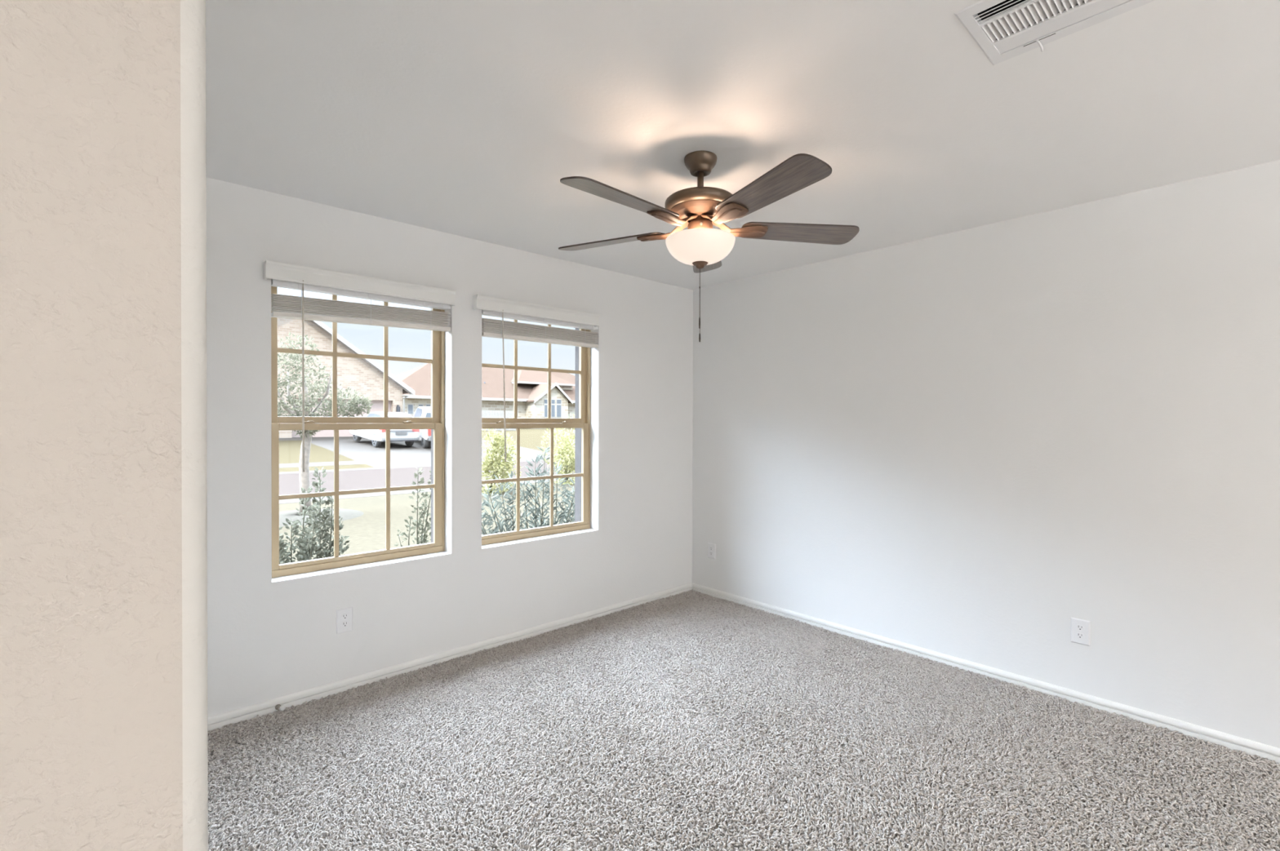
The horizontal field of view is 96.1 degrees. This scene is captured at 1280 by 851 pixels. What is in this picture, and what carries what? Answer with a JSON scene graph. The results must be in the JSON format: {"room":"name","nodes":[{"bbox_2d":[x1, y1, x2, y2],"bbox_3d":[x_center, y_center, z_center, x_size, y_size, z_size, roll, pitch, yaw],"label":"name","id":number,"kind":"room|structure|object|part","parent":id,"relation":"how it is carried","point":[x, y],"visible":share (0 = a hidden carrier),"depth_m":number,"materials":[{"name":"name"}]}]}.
{"room":"empty bedroom","nodes":[
{"label":"empty bedroom","id":0,"kind":"room"},
{"bbox_2d":[0,0,208,850],"bbox_3d":[-1.970,0.146,0.781,1.978,2.449,2.514,0,1,-43],"label":"wall","id":1,"kind":"structure","parent":0,"point":[104,746],"depth_m":0.47,"materials":[{"name":"white paint"}]},
{"bbox_2d":[206,177,693,717],"bbox_3d":[-0.927,0.077,3.548,3.542,2.549,0.150,0,1,-43],"label":"wall","id":2,"kind":"structure","parent":0,"point":[268,638],"depth_m":3.27,"materials":[{"name":"white paint"}]},
{"bbox_2d":[336,607,352,634],"bbox_3d":[-1.499,0.991,2.925,0.077,0.121,0.008,0,1,-43],"label":"wall outlet","id":3,"kind":"object","parent":2,"relation":"attached to","point":[344,616],"visible":1,"depth_m":2.92,"materials":[{"name":"white plastic"}]},
{"bbox_2d":[341,613,348,620],"bbox_3d":[-1.498,0.971,2.923,0.034,0.028,0.003,0,1,-43],"label":"receptacle","id":4,"kind":"object","parent":3,"relation":"attached to","point":[344,616],"depth_m":2.92,"materials":[{"name":"white plastic"}]},
{"bbox_2d":[341,621,348,627],"bbox_3d":[-1.498,1.010,2.923,0.034,0.028,0.003,0,1,-43],"label":"receptacle","id":5,"kind":"object","parent":3,"relation":"attached to","point":[344,624],"depth_m":2.92,"materials":[{"name":"white plastic"}]},
{"bbox_2d":[271,286,444,577],"bbox_3d":[-1.492,-0.004,3.097,0.880,1.483,0.077,0,1,-43],"label":"window","id":6,"kind":"structure","parent":2,"relation":"in","point":[437,421],"depth_m":3.07,"materials":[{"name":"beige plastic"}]},
{"bbox_3d":[-1.498,-0.367,3.102,0.848,0.714,0.026,0,1,-43],"label":"sash","id":7,"kind":"part","parent":6,"relation":"part of","materials":[{"name":"clear glass"}]},
{"bbox_3d":[-1.478,0.346,3.085,0.856,0.715,0.026,0,1,-43],"label":"sash","id":8,"kind":"part","parent":6,"relation":"part of","materials":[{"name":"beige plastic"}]},
{"bbox_2d":[263,259,456,472],"bbox_3d":[-1.415,-0.269,2.988,0.912,0.983,0.112,0,1,-43],"label":"window blind","id":9,"kind":"object","parent":6,"relation":"attached to","point":[282,275],"visible":1,"depth_m":2.93,"materials":[{"name":"plastic"}]},
{"bbox_3d":[-1.633,-0.590,2.778,0.002,0.134,0.002,0,1,-43],"label":"ladder cord","id":10,"kind":"part","parent":9,"relation":"part of","materials":[{"name":"white fabric"}]},
{"bbox_3d":[-1.420,-0.539,3.016,0.868,0.044,0.055,0,1,-43],"label":"rail","id":11,"kind":"part","parent":9,"relation":"part of","materials":[{"name":"plastic"}]},
{"bbox_3d":[-1.399,-0.595,2.993,0.002,0.125,0.002,0,1,-43],"label":"ladder cord","id":12,"kind":"part","parent":9,"relation":"part of","materials":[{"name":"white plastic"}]},
{"bbox_2d":[207,582,693,731],"bbox_3d":[-0.832,1.320,3.538,3.422,0.063,0.013,0,1,-43],"label":"baseboard","id":13,"kind":"structure","parent":2,"relation":"attached to","point":[251,712],"depth_m":3.15,"materials":[{"name":"paint"}]},
{"bbox_2d":[275,704,284,711],"bbox_3d":[-1.694,1.329,2.706,0.052,0.026,0.026,1,1,37],"label":"door stop","id":14,"kind":"object","parent":13,"relation":"attached to","point":[278,708],"visible":1,"depth_m":2.70,"materials":[{"name":"metal"}]},
{"bbox_3d":[-1.700,1.330,2.708,0.024,0.024,0.035,0,1,-43],"label":"stem","id":15,"kind":"part","parent":14,"relation":"part of","materials":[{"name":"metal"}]},
{"bbox_2d":[481,320,591,545],"bbox_3d":[-0.702,-0.008,3.823,0.881,1.483,0.077,0,1,-43],"label":"window","id":16,"kind":"structure","parent":2,"relation":"in","point":[583,422],"depth_m":3.89,"materials":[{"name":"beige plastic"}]},
{"bbox_3d":[-0.708,-0.370,3.827,0.849,0.714,0.026,0,1,-43],"label":"sash","id":17,"kind":"part","parent":16,"relation":"part of","materials":[{"name":"clear glass"}]},
{"bbox_3d":[-0.688,0.343,3.810,0.858,0.715,0.026,0,1,-43],"label":"sash","id":18,"kind":"part","parent":16,"relation":"part of","materials":[{"name":"beige plastic"}]},
{"bbox_2d":[472,294,600,462],"bbox_3d":[-0.636,-0.272,3.703,0.937,0.983,0.112,0,1,-43],"label":"window blind","id":19,"kind":"object","parent":16,"relation":"attached to","point":[495,307],"visible":0.98,"depth_m":3.65,"materials":[{"name":"plastic"}]},
{"bbox_3d":[-0.630,-0.551,3.741,0.869,0.026,0.055,0,1,-43],"label":"rail","id":20,"kind":"part","parent":19,"relation":"part of","materials":[{"name":"plastic"}]},
{"bbox_2d":[431,328,582,542],"bbox_3d":[-1.644,0.274,3.067,6.150,2.940,0.110,0,1,-43],"label":"wall","id":21,"kind":"structure","parent":0,"point":[578,432],"depth_m":4.18,"materials":[{"name":"paint"}]},
{"bbox_2d":[205,0,1279,289],"bbox_3d":[1.417,-1.107,-0.471,5.520,0.100,8.920,0,1,-43],"label":"ceiling","id":22,"kind":"structure","parent":0,"point":[466,118],"depth_m":1.96,"materials":[{"name":"white paint"}]},
{"bbox_2d":[558,151,859,342],"bbox_3d":[0.214,-0.712,2.300,1.251,0.744,1.294,0,1,-43],"label":"ceiling fan","id":23,"kind":"object","parent":22,"relation":"hanging from","point":[699,208],"visible":1,"depth_m":2.23,"materials":[{"name":"brown wood"}]},
{"bbox_3d":[-0.129,-0.807,2.529,0.502,0.037,0.145,0,1,27],"label":"blade","id":24,"kind":"part","parent":23,"relation":"part of","materials":[{"name":"brown wood"}]},
{"bbox_3d":[-0.055,-0.802,2.039,0.502,0.037,0.145,0,1,-45],"label":"blade","id":25,"kind":"part","parent":23,"relation":"part of","materials":[{"name":"brown wood"}]},
{"bbox_3d":[0.243,-0.508,2.333,0.003,0.268,0.003,0,1,-43],"label":"pull chain","id":26,"kind":"part","parent":23,"relation":"part of","materials":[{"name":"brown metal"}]},
{"bbox_3d":[0.244,-0.707,2.336,0.281,0.098,0.281,0,1,-43],"label":"lamp shade","id":27,"kind":"part","parent":23,"relation":"part of","materials":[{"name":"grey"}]},
{"bbox_3d":[0.314,-0.807,2.750,0.145,0.037,0.502,0,0,9],"label":"blade","id":28,"kind":"part","parent":23,"relation":"part of","materials":[{"name":"brown wood"}]},
{"bbox_3d":[0.433,-0.800,1.958,0.145,0.037,0.502,0,1,-27],"label":"blade","id":29,"kind":"part","parent":23,"relation":"part of","materials":[{"name":"brown wood"}]},
{"bbox_3d":[0.661,-0.803,2.397,0.502,0.037,0.145,0,0,-9],"label":"blade","id":30,"kind":"part","parent":23,"relation":"part of","materials":[{"name":"brown wood"}]},
{"bbox_2d":[953,0,1155,65],"bbox_3d":[1.078,-1.110,1.456,0.322,0.126,0.417,0,1,-43],"label":"ceiling vent","id":31,"kind":"object","parent":22,"relation":"in","point":[1004,30],"visible":1,"depth_m":1.53,"materials":[{"name":"white plastic"}]},
{"bbox_3d":[1.118,-1.062,1.607,0.030,0.027,0.011,0,1,-27],"label":"damper lever","id":32,"kind":"part","parent":31,"relation":"part of","materials":[{"name":"white plastic"}]},
{"bbox_2d":[207,594,1279,850],"bbox_3d":[1.478,1.441,-0.291,5.600,0.100,8.820,0,1,-43],"label":"floor","id":33,"kind":"structure","parent":0,"point":[582,804],"depth_m":2.15,"materials":[{"name":"grey carpet"}]},
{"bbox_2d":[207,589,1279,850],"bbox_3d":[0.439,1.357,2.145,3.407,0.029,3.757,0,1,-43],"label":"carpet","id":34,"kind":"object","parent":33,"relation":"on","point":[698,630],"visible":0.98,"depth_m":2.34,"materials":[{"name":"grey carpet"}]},
{"bbox_2d":[692,160,1279,748],"bbox_3d":[3.409,0.108,1.548,0.140,2.549,8.940,0,1,-43],"label":"wall","id":35,"kind":"structure","parent":0,"point":[973,444],"depth_m":2.95,"materials":[{"name":"white paint"}]},
{"bbox_2d":[707,542,715,559],"bbox_3d":[0.564,0.991,4.540,0.008,0.121,0.077,0,1,-43],"label":"wall outlet","id":36,"kind":"object","parent":35,"relation":"attached to","point":[711,547],"visible":1,"depth_m":4.54,"materials":[{"name":"white plastic"}]},
{"bbox_2d":[692,583,1279,764],"bbox_3d":[3.400,1.352,1.450,0.013,0.063,8.787,0,1,-43],"label":"baseboard","id":37,"kind":"structure","parent":35,"relation":"attached to","point":[1229,741],"depth_m":2.96,"materials":[{"name":"paint"}]},
{"bbox_2d":[1070,617,1090,646],"bbox_3d":[2.151,1.008,2.812,0.008,0.121,0.077,0,1,-43],"label":"wall outlet","id":38,"kind":"object","parent":35,"relation":"attached to","point":[1080,628],"visible":1,"depth_m":2.81,"materials":[{"name":"white plastic"}]},
{"bbox_2d":[1075,624,1084,631],"bbox_3d":[2.150,0.989,2.811,0.003,0.028,0.034,0,1,-43],"label":"receptacle","id":39,"kind":"object","parent":38,"relation":"attached to","point":[1079,628],"depth_m":2.81,"materials":[{"name":"white plastic"}]},
{"bbox_2d":[1075,632,1084,639],"bbox_3d":[2.150,1.028,2.811,0.003,0.028,0.034,0,1,-43],"label":"receptacle","id":40,"kind":"object","parent":38,"relation":"attached to","point":[1078,635],"depth_m":2.81,"materials":[{"name":"white plastic"}]},
{"label":"outside","id":41,"kind":"structure","parent":0,"visible":0},
{"bbox_3d":[-50.761,0.504,40.033,52.400,0.378,58.700,0,1,-43],"label":"ground","id":42,"kind":"structure","parent":41,"visible":0},
{"bbox_2d":[277,317,415,438],"bbox_3d":[-22.658,-2.982,34.268,13.220,7.400,13.750,0,1,-43],"label":"house","id":43,"kind":"structure","parent":42,"relation":"on","point":[366,376],"depth_m":31.32,"materials":[{"name":"beige brick"}]},
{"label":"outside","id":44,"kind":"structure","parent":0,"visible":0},
{"bbox_2d":[279,461,364,468],"bbox_3d":[-26.648,1.591,7.200,43.500,0.314,1.100,0,1,-43],"label":"sidewalk","id":45,"kind":"structure","parent":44,"point":[340,463],"depth_m":20.98,"materials":[{"name":"concrete"}]},
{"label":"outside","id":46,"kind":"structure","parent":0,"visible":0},
{"bbox_2d":[293,436,566,469],"bbox_3d":[-10.359,1.189,28.197,8.900,1.041,13.400,0,1,-43],"label":"driveway","id":47,"kind":"structure","parent":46,"point":[402,455],"depth_m":25.78,"materials":[{"name":"concrete"}]},
{"bbox_2d":[349,412,419,447],"bbox_3d":[-12.657,0.170,28.378,1.779,1.651,4.513,0,1,-44],"label":"parked car","id":48,"kind":"object","parent":47,"relation":"on","point":[409,437],"visible":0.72,"depth_m":27.07,"materials":[{"name":"white paint"}]},
{"bbox_3d":[-12.692,-0.354,27.321,0.121,0.480,2.360,0,5,-44],"label":"glass","id":49,"kind":"part","parent":48,"relation":"part of","materials":[{"name":"glass"}]},
{"bbox_3d":[-11.126,0.482,26.809,1.600,0.490,0.085,0,5,-44],"label":"bumper trim","id":50,"kind":"part","parent":48,"relation":"part of","materials":[{"name":"white plastic"}]},
{"bbox_3d":[-11.100,0.365,26.781,0.520,0.130,0.030,0,5,-44],"label":"number plate","id":51,"kind":"part","parent":48,"relation":"part of","materials":[{"name":"grey metal"}]},
{"bbox_2d":[413,406,431,448],"bbox_3d":[-10.415,0.051,29.465,1.953,2.057,5.765,0,1,-31],"label":"pickup truck","id":52,"kind":"object","parent":47,"relation":"on","point":[421,411],"visible":0.24,"depth_m":28.22,"materials":[{"name":"white paint"}]},
{"bbox_3d":[-11.358,-0.598,29.418,0.133,0.592,1.960,0,5,-31],"label":"glass","id":53,"kind":"part","parent":52,"relation":"part of","materials":[{"name":"blue glass"}]},
{"bbox_3d":[-10.053,-0.434,28.865,1.443,0.386,0.032,0,1,-31],"label":"glass","id":54,"kind":"part","parent":52,"relation":"part of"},
{"bbox_2d":[427,429,431,435],"bbox_3d":[-9.748,0.290,26.657,0.160,0.360,0.100,0,5,-31],"label":"tail light","id":55,"kind":"object","parent":52,"relation":"attached to","point":[428,430],"depth_m":26.61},
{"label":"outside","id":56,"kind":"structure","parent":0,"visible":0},
{"bbox_2d":[279,440,355,464],"bbox_3d":[-29.961,1.240,10.807,43.500,0.812,8.700,0,1,-43],"label":"lawn","id":57,"kind":"structure","parent":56,"point":[289,451],"depth_m":23.48,"materials":[{"name":"plant"}]},
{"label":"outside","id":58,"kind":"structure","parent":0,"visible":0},
{"bbox_2d":[279,480,574,562],"bbox_3d":[14.700,1.808,11.333,110.000,0.250,30.450,0,1,-43],"label":"lawn","id":59,"kind":"structure","parent":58,"point":[366,532],"depth_m":10.16,"materials":[{"name":"beige plant"}]},
{"bbox_2d":[279,466,350,564],"bbox_3d":[-2.235,0.985,3.891,0.574,1.407,0.465,0,0,-10],"label":"leafy shrub","id":60,"kind":"object","parent":59,"relation":"on","point":[303,555],"visible":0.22,"depth_m":3.91,"materials":[{"name":"green plant"}]},
{"bbox_2d":[279,508,364,526],"bbox_3d":[-5.924,1.606,10.211,2.000,0.070,2.000,0,1,-43],"label":"mulch","id":61,"kind":"object","parent":59,"relation":"on","point":[347,514],"visible":0.38,"depth_m":10.17,"materials":[{"name":"stone"}]},
{"bbox_2d":[277,332,373,515],"bbox_3d":[-6.035,-0.025,10.283,2.383,3.295,1.145,0,1,-43],"label":"street tree","id":62,"kind":"object","parent":59,"relation":"on","point":[304,482],"visible":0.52,"depth_m":10.30,"materials":[{"name":"green plant"}]},
{"bbox_3d":[-6.029,-0.709,10.278,2.389,1.926,1.149,0,1,-43],"label":"crown","id":63,"kind":"part","parent":62,"relation":"part of","materials":[{"name":"green plant"}]},
{"bbox_2d":[394,466,431,546],"bbox_3d":[-1.679,1.000,4.453,0.415,1.368,0.321,0,1,-43],"label":"leafy shrub","id":64,"kind":"object","parent":59,"relation":"on","point":[419,523],"visible":0.19,"depth_m":4.46,"materials":[{"name":"green plant"}]},
{"bbox_2d":[481,428,522,495],"bbox_3d":[-3.540,0.784,13.697,1.404,1.800,1.334,0,1,-43],"label":"round bush","id":65,"kind":"object","parent":59,"relation":"on","point":[492,463],"visible":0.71,"depth_m":13.62,"materials":[{"name":"green plant"}]},
{"bbox_2d":[481,446,574,535],"bbox_3d":[-0.903,0.940,5.402,1.700,1.481,0.579,0,1,-43],"label":"shrub","id":66,"kind":"object","parent":59,"relation":"on","point":[562,516],"visible":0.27,"depth_m":5.31,"materials":[{"name":"green plant"}]},
{"bbox_2d":[540,413,574,484],"bbox_3d":[-2.045,0.656,15.956,1.461,2.025,1.580,0,1,-43],"label":"round bush","id":67,"kind":"object","parent":59,"relation":"on","point":[564,452],"visible":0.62,"depth_m":15.81,"materials":[{"name":"green plant"}]},
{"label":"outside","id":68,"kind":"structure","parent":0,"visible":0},
{"bbox_2d":[279,477,573,504],"bbox_3d":[4.166,1.675,22.804,110.000,0.250,0.700,0,1,-43],"label":"sidewalk","id":69,"kind":"structure","parent":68,"point":[407,491],"depth_m":13.24,"materials":[{"name":"concrete"}]},
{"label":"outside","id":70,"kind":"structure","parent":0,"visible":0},
{"bbox_2d":[279,437,301,440],"bbox_3d":[-33.545,0.869,14.708,43.500,0.342,1.900,0,1,-43],"label":"sidewalk","id":71,"kind":"structure","parent":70,"point":[292,438],"depth_m":28.89,"materials":[{"name":"concrete"}]},
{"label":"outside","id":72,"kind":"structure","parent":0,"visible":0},
{"bbox_2d":[279,460,573,495],"bbox_3d":[1.545,1.644,25.658,110.000,0.250,6.450,0,1,-43],"label":"street","id":73,"kind":"structure","parent":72,"point":[289,484],"depth_m":16.93,"materials":[{"name":"grey asphalt"}]},
{"bbox_2d":[279,467,381,474],"bbox_3d":[-25.329,1.706,5.765,43.500,0.261,0.600,0,1,-43],"label":"curb","id":74,"kind":"object","parent":73,"relation":"on","point":[366,468],"visible":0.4,"depth_m":19.53,"materials":[{"name":"concrete"}]},
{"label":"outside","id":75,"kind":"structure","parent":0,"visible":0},
{"bbox_2d":[279,464,373,472],"bbox_3d":[-25.904,1.666,6.391,43.500,0.312,1.100,0,1,-43],"label":"verge","id":76,"kind":"structure","parent":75,"point":[353,466],"depth_m":20.17,"materials":[{"name":"white concrete"}]},
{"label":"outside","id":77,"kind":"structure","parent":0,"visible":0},
{"bbox_2d":[481,428,574,455],"bbox_3d":[-5.720,0.788,72.302,57.600,1.170,72.100,0,1,-43],"label":"verge","id":78,"kind":"structure","parent":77,"point":[530,438],"depth_m":36.79,"materials":[{"name":"plant"}]},
{"bbox_2d":[395,363,575,418],"bbox_3d":[-15.033,-3.029,64.759,30.800,7.050,13.950,0,1,-43],"label":"house","id":79,"kind":"structure","parent":78,"relation":"on","point":[532,385],"depth_m":60.61,"materials":[{"name":"stone"}]},
{"bbox_3d":[-21.033,-1.492,52.769,0.399,0.809,0.020,0,1,-43],"label":"pane","id":80,"kind":"part","parent":79,"relation":"part of","materials":[{"name":"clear glass"}]},
{"bbox_3d":[-9.880,-1.811,60.564,0.345,1.782,0.020,0,1,-43],"label":"pane","id":81,"kind":"part","parent":79,"relation":"part of","materials":[{"name":"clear glass"}]},
{"bbox_3d":[-9.230,-1.829,61.161,0.391,1.801,0.020,0,1,-43],"label":"pane","id":82,"kind":"part","parent":79,"relation":"part of","materials":[{"name":"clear glass"}]},
{"bbox_3d":[-8.686,-1.844,61.660,0.518,1.818,0.020,0,1,-43],"label":"pane","id":83,"kind":"part","parent":79,"relation":"part of","materials":[{"name":"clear glass"}]},
{"bbox_2d":[481,410,518,431],"bbox_3d":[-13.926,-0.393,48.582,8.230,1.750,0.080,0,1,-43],"label":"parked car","id":84,"kind":"object","parent":78,"relation":"on","point":[485,414],"visible":0.12,"depth_m":49.97,"materials":[{"name":"white metal"}]}
]}

